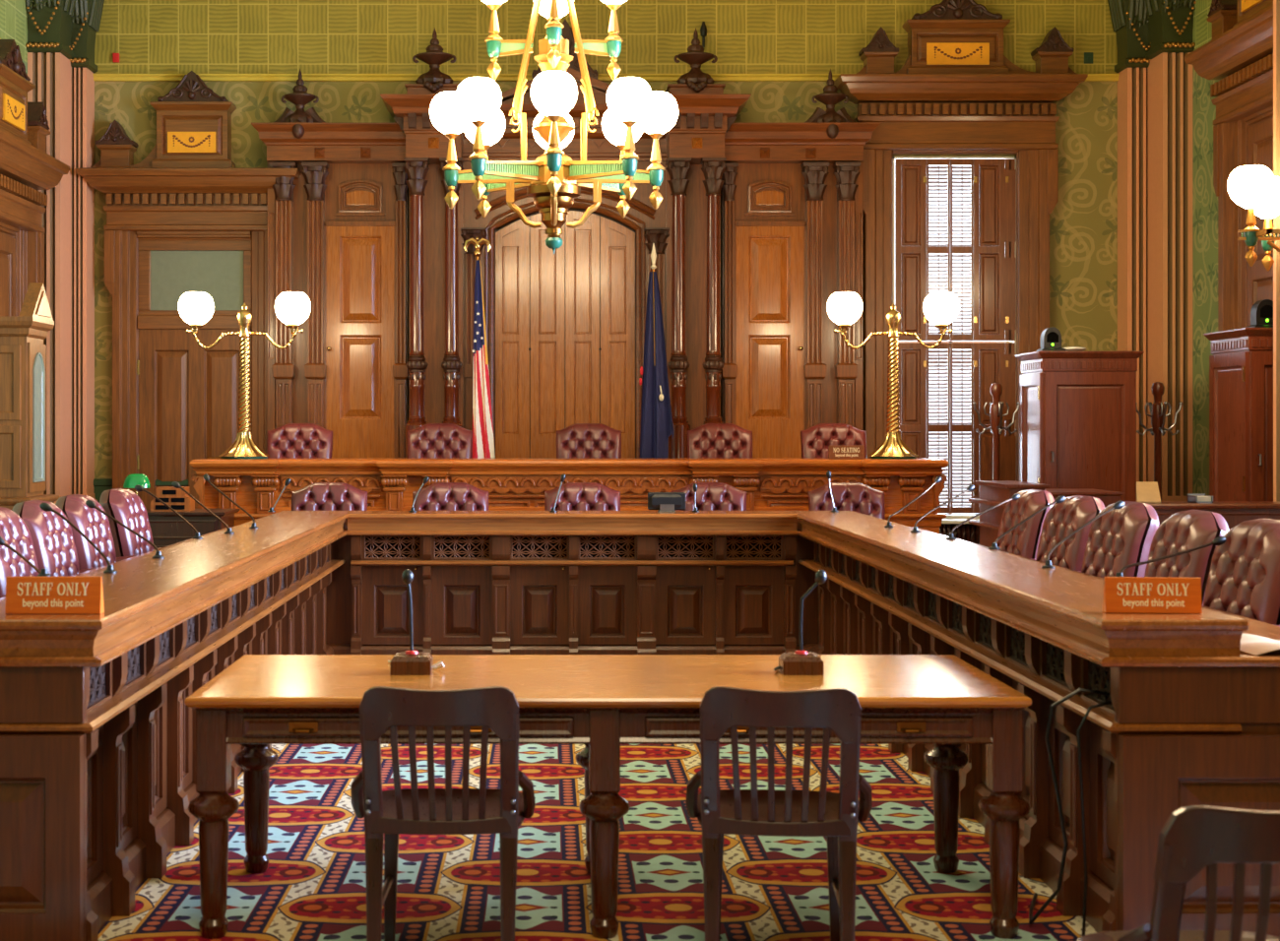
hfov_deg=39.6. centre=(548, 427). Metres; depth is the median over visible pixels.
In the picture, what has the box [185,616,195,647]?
lattice grille
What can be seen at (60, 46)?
column
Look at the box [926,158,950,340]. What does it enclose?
blind
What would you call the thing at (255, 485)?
bench
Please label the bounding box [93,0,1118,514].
wall
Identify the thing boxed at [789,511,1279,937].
desk
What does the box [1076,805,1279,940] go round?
chair
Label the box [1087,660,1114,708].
lattice grille
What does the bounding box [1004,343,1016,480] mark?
shutter
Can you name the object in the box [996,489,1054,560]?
leather armchair
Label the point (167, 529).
desk
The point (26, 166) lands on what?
door
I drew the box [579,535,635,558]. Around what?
lattice grille
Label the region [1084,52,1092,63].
outlet plate
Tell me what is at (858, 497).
leather armchair
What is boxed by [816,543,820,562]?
lattice grille
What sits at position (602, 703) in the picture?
table
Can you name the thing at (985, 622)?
lattice grille
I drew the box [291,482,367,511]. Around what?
leather armchair
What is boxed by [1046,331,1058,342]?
grille
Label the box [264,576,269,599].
lattice grille
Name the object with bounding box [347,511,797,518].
countertop
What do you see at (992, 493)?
desk
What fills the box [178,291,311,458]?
brass lamp
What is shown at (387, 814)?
chair
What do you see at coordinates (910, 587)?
lattice grille
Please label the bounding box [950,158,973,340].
blind
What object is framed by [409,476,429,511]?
gooseneck microphone
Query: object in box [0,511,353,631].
countertop
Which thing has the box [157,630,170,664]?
lattice grille
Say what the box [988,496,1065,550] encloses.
gooseneck microphone
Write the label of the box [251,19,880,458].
wall paneling
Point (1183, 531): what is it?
leather armchair
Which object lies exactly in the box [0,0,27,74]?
wall
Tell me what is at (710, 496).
leather armchair
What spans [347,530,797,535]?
countertop
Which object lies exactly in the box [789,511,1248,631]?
countertop
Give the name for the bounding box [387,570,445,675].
table microphone
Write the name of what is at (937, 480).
gooseneck microphone
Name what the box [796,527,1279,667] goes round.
countertop
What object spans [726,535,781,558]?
lattice grille
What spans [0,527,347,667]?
countertop
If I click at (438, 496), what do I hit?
leather armchair
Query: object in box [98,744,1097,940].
floor
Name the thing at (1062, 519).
leather armchair
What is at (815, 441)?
leather armchair
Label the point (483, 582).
desk
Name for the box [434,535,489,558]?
lattice grille
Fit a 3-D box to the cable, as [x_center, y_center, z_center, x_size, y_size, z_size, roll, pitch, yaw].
[1.608,1.198,5.703,0.194,0.779,0.576,0,0,-10]
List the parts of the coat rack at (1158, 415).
post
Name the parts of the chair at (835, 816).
leg, leg, seat, rail, crest rail, leg, leg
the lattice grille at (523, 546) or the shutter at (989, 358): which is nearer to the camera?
the lattice grille at (523, 546)
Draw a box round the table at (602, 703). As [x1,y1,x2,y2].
[184,654,1031,939]
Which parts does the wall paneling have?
panel door, door frame, arched panel, arch moulding, arched panel, panel door, door frame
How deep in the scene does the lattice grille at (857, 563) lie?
10.03 m
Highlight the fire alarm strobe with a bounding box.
[112,53,119,63]
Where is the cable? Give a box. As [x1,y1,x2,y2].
[1028,688,1111,936]
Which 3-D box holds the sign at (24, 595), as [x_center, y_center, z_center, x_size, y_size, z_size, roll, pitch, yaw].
[-1.505,0.511,5.405,0.288,0.112,0.050,0,0,0]
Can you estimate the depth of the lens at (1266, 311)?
13.74 m
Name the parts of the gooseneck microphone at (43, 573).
stem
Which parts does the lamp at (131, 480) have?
lamp shade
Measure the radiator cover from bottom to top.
0.495 m
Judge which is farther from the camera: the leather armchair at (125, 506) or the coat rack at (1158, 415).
the coat rack at (1158, 415)
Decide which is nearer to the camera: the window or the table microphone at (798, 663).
the table microphone at (798, 663)
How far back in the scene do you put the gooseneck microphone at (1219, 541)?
6.62 m
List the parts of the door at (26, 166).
marquetry panel, architrave, cornice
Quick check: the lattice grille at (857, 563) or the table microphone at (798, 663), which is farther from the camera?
the lattice grille at (857, 563)
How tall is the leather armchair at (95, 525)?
1.060 m
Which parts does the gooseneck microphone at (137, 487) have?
stem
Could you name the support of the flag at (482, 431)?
on the platform
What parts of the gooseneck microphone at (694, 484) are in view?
stem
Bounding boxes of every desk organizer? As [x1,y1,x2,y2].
[150,486,194,511]
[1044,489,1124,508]
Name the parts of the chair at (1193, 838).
leg, seat, crest rail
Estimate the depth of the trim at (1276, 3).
12.89 m
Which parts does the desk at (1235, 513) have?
rail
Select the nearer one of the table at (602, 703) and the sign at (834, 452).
the table at (602, 703)
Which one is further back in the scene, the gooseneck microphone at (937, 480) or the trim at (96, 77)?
the trim at (96, 77)
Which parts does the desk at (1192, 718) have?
panel, panel, panel, panel, panel, panel, panel, panel, panel, panel, panel, panel, panel, panel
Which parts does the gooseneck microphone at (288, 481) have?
stem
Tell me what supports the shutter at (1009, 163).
attached to the window
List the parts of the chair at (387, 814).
leg, leg, crest rail, rail, seat, leg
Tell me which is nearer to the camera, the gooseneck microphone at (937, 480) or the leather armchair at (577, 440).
the gooseneck microphone at (937, 480)
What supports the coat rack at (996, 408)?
on the platform
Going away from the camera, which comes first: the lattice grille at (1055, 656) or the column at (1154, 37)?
the lattice grille at (1055, 656)
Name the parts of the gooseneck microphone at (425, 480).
stem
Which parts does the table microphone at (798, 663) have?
stem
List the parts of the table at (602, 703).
leg, leg, drawer, drawer pull, drawer pull, drawer, leg, leg, drawer pull, drawer, drawer pull, drawer, leg, leg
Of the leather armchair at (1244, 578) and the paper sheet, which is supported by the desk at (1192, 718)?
the paper sheet
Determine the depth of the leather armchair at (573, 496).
13.29 m
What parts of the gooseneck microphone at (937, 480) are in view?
stem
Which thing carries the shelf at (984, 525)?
attached to the desk at (992, 493)
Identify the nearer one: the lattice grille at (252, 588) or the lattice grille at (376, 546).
the lattice grille at (252, 588)
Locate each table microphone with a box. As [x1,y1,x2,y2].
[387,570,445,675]
[773,570,827,675]
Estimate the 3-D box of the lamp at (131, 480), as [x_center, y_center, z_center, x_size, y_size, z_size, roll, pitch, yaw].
[-3.147,0.494,13.550,0.200,0.280,0.140,0,0,0]
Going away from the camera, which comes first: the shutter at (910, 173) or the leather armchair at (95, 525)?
the leather armchair at (95, 525)
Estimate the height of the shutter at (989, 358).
1.642 m
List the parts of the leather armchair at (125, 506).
armrest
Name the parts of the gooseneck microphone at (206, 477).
stem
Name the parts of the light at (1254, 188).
globe, arm, globe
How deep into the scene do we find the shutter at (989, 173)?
17.10 m
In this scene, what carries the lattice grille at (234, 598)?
attached to the desk at (97, 730)
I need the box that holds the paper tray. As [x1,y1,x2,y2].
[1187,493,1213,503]
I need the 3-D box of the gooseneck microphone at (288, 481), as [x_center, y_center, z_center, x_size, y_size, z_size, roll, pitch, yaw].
[-1.799,0.455,11.850,0.154,0.230,0.051,0,0,0]
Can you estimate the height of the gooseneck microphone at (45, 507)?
0.271 m
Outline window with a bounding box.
[833,0,1087,518]
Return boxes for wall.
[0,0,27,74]
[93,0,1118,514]
[1192,0,1219,495]
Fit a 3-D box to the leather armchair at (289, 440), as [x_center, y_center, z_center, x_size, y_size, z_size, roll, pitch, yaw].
[-2.168,0.495,15.281,0.674,1.060,0.685,0,0,-1]
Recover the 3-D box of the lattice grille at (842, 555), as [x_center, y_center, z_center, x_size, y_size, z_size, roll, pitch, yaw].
[1.763,0.793,10.381,0.042,0.165,0.348,0,0,0]
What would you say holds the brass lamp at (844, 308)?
on the bench
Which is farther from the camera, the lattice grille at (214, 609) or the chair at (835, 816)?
the lattice grille at (214, 609)
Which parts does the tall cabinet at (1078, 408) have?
door, cornice, panel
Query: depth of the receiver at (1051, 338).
15.15 m
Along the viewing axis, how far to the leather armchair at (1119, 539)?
8.12 m
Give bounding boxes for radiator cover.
[939,518,979,544]
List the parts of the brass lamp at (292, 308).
globe, arm, arm, globe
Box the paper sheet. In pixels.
[1240,634,1279,655]
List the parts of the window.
sash, frame, marquetry panel, architrave, cornice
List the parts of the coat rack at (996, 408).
post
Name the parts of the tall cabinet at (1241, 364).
door, cornice, handle, panel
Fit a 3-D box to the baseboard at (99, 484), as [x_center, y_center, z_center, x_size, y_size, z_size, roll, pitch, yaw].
[-3.875,0.945,17.175,1.950,0.890,0.050,0,0,0]
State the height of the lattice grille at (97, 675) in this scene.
0.165 m
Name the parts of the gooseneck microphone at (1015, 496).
stem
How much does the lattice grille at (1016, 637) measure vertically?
0.165 m
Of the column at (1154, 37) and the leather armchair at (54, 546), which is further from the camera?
the column at (1154, 37)
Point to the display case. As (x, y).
(23, 351)
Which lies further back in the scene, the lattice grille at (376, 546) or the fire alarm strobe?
the fire alarm strobe
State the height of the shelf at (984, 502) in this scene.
0.024 m
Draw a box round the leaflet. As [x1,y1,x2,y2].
[1135,481,1160,503]
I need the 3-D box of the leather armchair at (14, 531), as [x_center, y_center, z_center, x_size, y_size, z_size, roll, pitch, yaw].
[-2.171,0.878,7.750,0.685,1.060,0.674,0,0,0]
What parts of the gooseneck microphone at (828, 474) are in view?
stem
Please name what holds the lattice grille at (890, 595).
attached to the desk at (1192, 718)
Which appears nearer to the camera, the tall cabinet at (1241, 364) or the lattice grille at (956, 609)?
the lattice grille at (956, 609)
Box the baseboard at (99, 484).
[93,478,188,503]
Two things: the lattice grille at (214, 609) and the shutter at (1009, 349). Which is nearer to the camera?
the lattice grille at (214, 609)
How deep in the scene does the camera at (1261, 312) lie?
13.74 m
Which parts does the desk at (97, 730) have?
panel, panel, panel, panel, panel, panel, panel, panel, panel, panel, panel, panel, panel, panel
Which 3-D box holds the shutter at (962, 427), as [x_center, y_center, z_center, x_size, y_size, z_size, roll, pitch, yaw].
[3.990,0.009,17.120,0.224,1.642,0.040,0,0,0]
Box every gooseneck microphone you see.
[0,536,51,576]
[39,503,117,573]
[85,500,164,558]
[134,485,202,538]
[171,481,234,533]
[203,473,258,528]
[267,478,290,511]
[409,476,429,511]
[549,473,566,511]
[692,483,699,511]
[826,470,838,511]
[884,476,941,527]
[910,484,974,532]
[946,493,1020,539]
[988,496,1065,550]
[1041,501,1124,568]
[1115,536,1226,576]
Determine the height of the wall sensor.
0.247 m
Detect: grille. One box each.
[86,663,106,707]
[125,645,140,684]
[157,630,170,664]
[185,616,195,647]
[209,604,217,633]
[230,593,237,620]
[249,584,255,608]
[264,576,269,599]
[279,569,284,590]
[365,535,420,558]
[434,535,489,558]
[512,535,567,558]
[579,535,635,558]
[657,535,712,558]
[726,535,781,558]
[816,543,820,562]
[828,548,832,569]
[840,554,846,575]
[854,560,860,582]
[870,566,877,590]
[887,574,895,600]
[906,581,915,610]
[927,591,939,622]
[951,601,964,635]
[978,613,993,648]
[1009,627,1027,665]
[1045,641,1068,686]
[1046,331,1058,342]
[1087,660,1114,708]
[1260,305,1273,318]
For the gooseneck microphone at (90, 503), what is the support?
on the desk at (97, 730)
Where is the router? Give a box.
[1062,346,1087,350]
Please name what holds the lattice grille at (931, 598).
attached to the desk at (1192, 718)
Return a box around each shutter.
[895,158,926,340]
[897,343,926,458]
[926,343,950,512]
[950,343,973,512]
[973,158,1005,340]
[973,343,1005,512]
[1004,158,1016,340]
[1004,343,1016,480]
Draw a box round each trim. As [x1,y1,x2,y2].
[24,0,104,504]
[93,73,1119,81]
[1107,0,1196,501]
[1273,0,1279,501]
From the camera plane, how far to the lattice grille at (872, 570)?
9.54 m
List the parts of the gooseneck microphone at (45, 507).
stem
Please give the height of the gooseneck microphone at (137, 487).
0.272 m
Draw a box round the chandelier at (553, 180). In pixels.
[429,0,678,254]
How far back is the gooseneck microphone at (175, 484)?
9.51 m
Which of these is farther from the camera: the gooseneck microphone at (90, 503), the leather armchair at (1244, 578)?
the gooseneck microphone at (90, 503)
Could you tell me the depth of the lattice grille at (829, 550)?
11.01 m
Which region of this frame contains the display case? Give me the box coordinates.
[0,282,59,510]
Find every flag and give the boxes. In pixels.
[463,237,495,458]
[639,243,673,458]
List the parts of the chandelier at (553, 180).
globe, globe, globe, globe, arm, arm, arm, arm, suspension rod, suspension rod, stem, lamp shade, globe, globe, globe, suspension rod, suspension rod, arm, arm, arm, arm, globe, globe, globe, globe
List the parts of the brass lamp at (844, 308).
globe, arm, arm, globe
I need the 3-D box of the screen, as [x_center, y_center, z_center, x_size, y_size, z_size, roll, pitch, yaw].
[0.790,0.501,11.850,0.250,0.132,0.080,0,0,0]
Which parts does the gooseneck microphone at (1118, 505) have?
stem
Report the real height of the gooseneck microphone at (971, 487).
0.252 m
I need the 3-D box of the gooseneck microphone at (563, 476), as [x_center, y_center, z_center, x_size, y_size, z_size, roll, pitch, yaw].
[0.062,0.440,11.850,0.109,0.258,0.051,0,0,0]
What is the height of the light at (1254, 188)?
0.739 m
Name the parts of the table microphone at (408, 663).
stem, cord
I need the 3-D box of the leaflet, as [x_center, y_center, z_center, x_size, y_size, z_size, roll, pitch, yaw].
[4.135,0.449,12.245,0.160,0.140,0.292,0,0,13]
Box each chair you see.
[350,686,535,940]
[685,686,871,940]
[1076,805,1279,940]
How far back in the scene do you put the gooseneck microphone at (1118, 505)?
7.26 m
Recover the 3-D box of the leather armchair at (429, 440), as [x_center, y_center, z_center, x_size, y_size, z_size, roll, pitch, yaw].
[-0.947,0.495,15.281,0.674,1.060,0.685,0,0,0]
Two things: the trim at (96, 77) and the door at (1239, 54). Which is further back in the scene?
the trim at (96, 77)
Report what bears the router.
on the tall cabinet at (1078, 408)
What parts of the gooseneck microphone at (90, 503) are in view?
stem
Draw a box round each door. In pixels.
[0,39,69,316]
[74,70,300,511]
[1183,0,1273,331]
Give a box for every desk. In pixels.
[0,511,353,940]
[146,509,239,548]
[325,511,818,654]
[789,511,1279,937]
[968,480,1050,547]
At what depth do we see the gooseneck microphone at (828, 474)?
11.85 m
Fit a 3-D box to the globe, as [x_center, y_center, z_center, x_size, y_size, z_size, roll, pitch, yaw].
[0.034,-1.992,11.000,0.260,0.513,0.257,0,0,0]
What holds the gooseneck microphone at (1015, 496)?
on the desk at (1192, 718)
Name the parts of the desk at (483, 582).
panel, panel, panel, panel, panel, panel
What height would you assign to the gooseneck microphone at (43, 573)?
0.166 m
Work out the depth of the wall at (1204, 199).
16.25 m
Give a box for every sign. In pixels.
[4,576,104,614]
[828,446,864,459]
[1102,576,1202,613]
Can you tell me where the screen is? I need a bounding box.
[647,492,685,511]
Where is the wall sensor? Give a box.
[700,21,706,47]
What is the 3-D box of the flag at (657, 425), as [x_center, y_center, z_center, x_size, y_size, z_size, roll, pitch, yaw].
[0.975,-0.323,16.095,0.322,2.702,0.269,0,0,0]
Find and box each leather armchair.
[0,507,39,598]
[11,500,89,576]
[55,494,124,571]
[99,488,161,560]
[266,423,332,458]
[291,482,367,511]
[407,423,472,458]
[412,482,488,511]
[544,482,620,511]
[556,423,621,458]
[670,482,746,511]
[687,423,752,458]
[800,423,866,458]
[807,482,885,519]
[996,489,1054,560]
[1035,495,1104,572]
[1081,501,1158,578]
[1144,510,1229,605]
[1203,518,1279,626]
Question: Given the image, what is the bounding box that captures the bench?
[190,458,949,533]
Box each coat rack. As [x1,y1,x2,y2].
[972,383,1020,480]
[1136,382,1182,501]
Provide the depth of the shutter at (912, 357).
17.10 m
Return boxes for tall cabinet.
[1015,350,1144,501]
[1203,327,1273,501]
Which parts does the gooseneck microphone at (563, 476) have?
stem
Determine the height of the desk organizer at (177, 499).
0.184 m
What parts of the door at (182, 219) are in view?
architrave, cornice, marquetry panel, transom frame, transom pane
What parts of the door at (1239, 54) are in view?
cornice, architrave, marquetry panel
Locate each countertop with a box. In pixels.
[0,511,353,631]
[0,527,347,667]
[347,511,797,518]
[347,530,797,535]
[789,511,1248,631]
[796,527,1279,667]
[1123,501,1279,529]
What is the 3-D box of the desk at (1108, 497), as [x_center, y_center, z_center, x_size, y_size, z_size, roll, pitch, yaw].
[3.913,0.942,13.250,0.542,0.937,0.740,0,0,0]
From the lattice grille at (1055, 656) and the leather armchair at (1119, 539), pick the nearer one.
the lattice grille at (1055, 656)
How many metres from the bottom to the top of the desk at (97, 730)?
1.022 m
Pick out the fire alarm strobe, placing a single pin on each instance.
(115, 56)
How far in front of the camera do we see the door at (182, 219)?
17.10 m
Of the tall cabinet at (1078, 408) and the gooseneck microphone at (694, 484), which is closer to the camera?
the gooseneck microphone at (694, 484)
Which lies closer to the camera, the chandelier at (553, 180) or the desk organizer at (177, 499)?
the chandelier at (553, 180)
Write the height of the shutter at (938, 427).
1.642 m
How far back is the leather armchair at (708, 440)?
15.44 m
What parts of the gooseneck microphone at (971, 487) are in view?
stem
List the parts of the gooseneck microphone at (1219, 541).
stem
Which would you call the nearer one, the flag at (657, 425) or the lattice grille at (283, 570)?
the lattice grille at (283, 570)
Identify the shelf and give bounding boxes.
[968,498,1006,507]
[968,520,999,530]
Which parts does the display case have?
cornice, door, arched glass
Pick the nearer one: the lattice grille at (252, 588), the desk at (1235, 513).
the lattice grille at (252, 588)
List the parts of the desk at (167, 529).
drawer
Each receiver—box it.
[1036,326,1065,351]
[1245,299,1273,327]
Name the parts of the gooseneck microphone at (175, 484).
stem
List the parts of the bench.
arcaded panel, arcaded panel, arcaded panel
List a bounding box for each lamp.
[123,473,150,495]
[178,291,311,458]
[827,291,959,458]
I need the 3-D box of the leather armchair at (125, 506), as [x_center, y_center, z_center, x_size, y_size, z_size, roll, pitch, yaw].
[-2.171,0.878,10.050,0.685,1.060,0.674,0,0,0]
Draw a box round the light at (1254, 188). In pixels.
[1227,165,1279,270]
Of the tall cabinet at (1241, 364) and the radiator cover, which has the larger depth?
the radiator cover
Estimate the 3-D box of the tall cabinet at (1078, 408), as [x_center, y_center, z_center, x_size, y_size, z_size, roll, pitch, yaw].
[4.579,0.382,15.322,0.885,2.056,0.786,0,0,0]
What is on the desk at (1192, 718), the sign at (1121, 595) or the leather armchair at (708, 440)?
the sign at (1121, 595)
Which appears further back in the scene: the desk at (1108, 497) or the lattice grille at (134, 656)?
the desk at (1108, 497)
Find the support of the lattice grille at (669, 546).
attached to the desk at (483, 582)

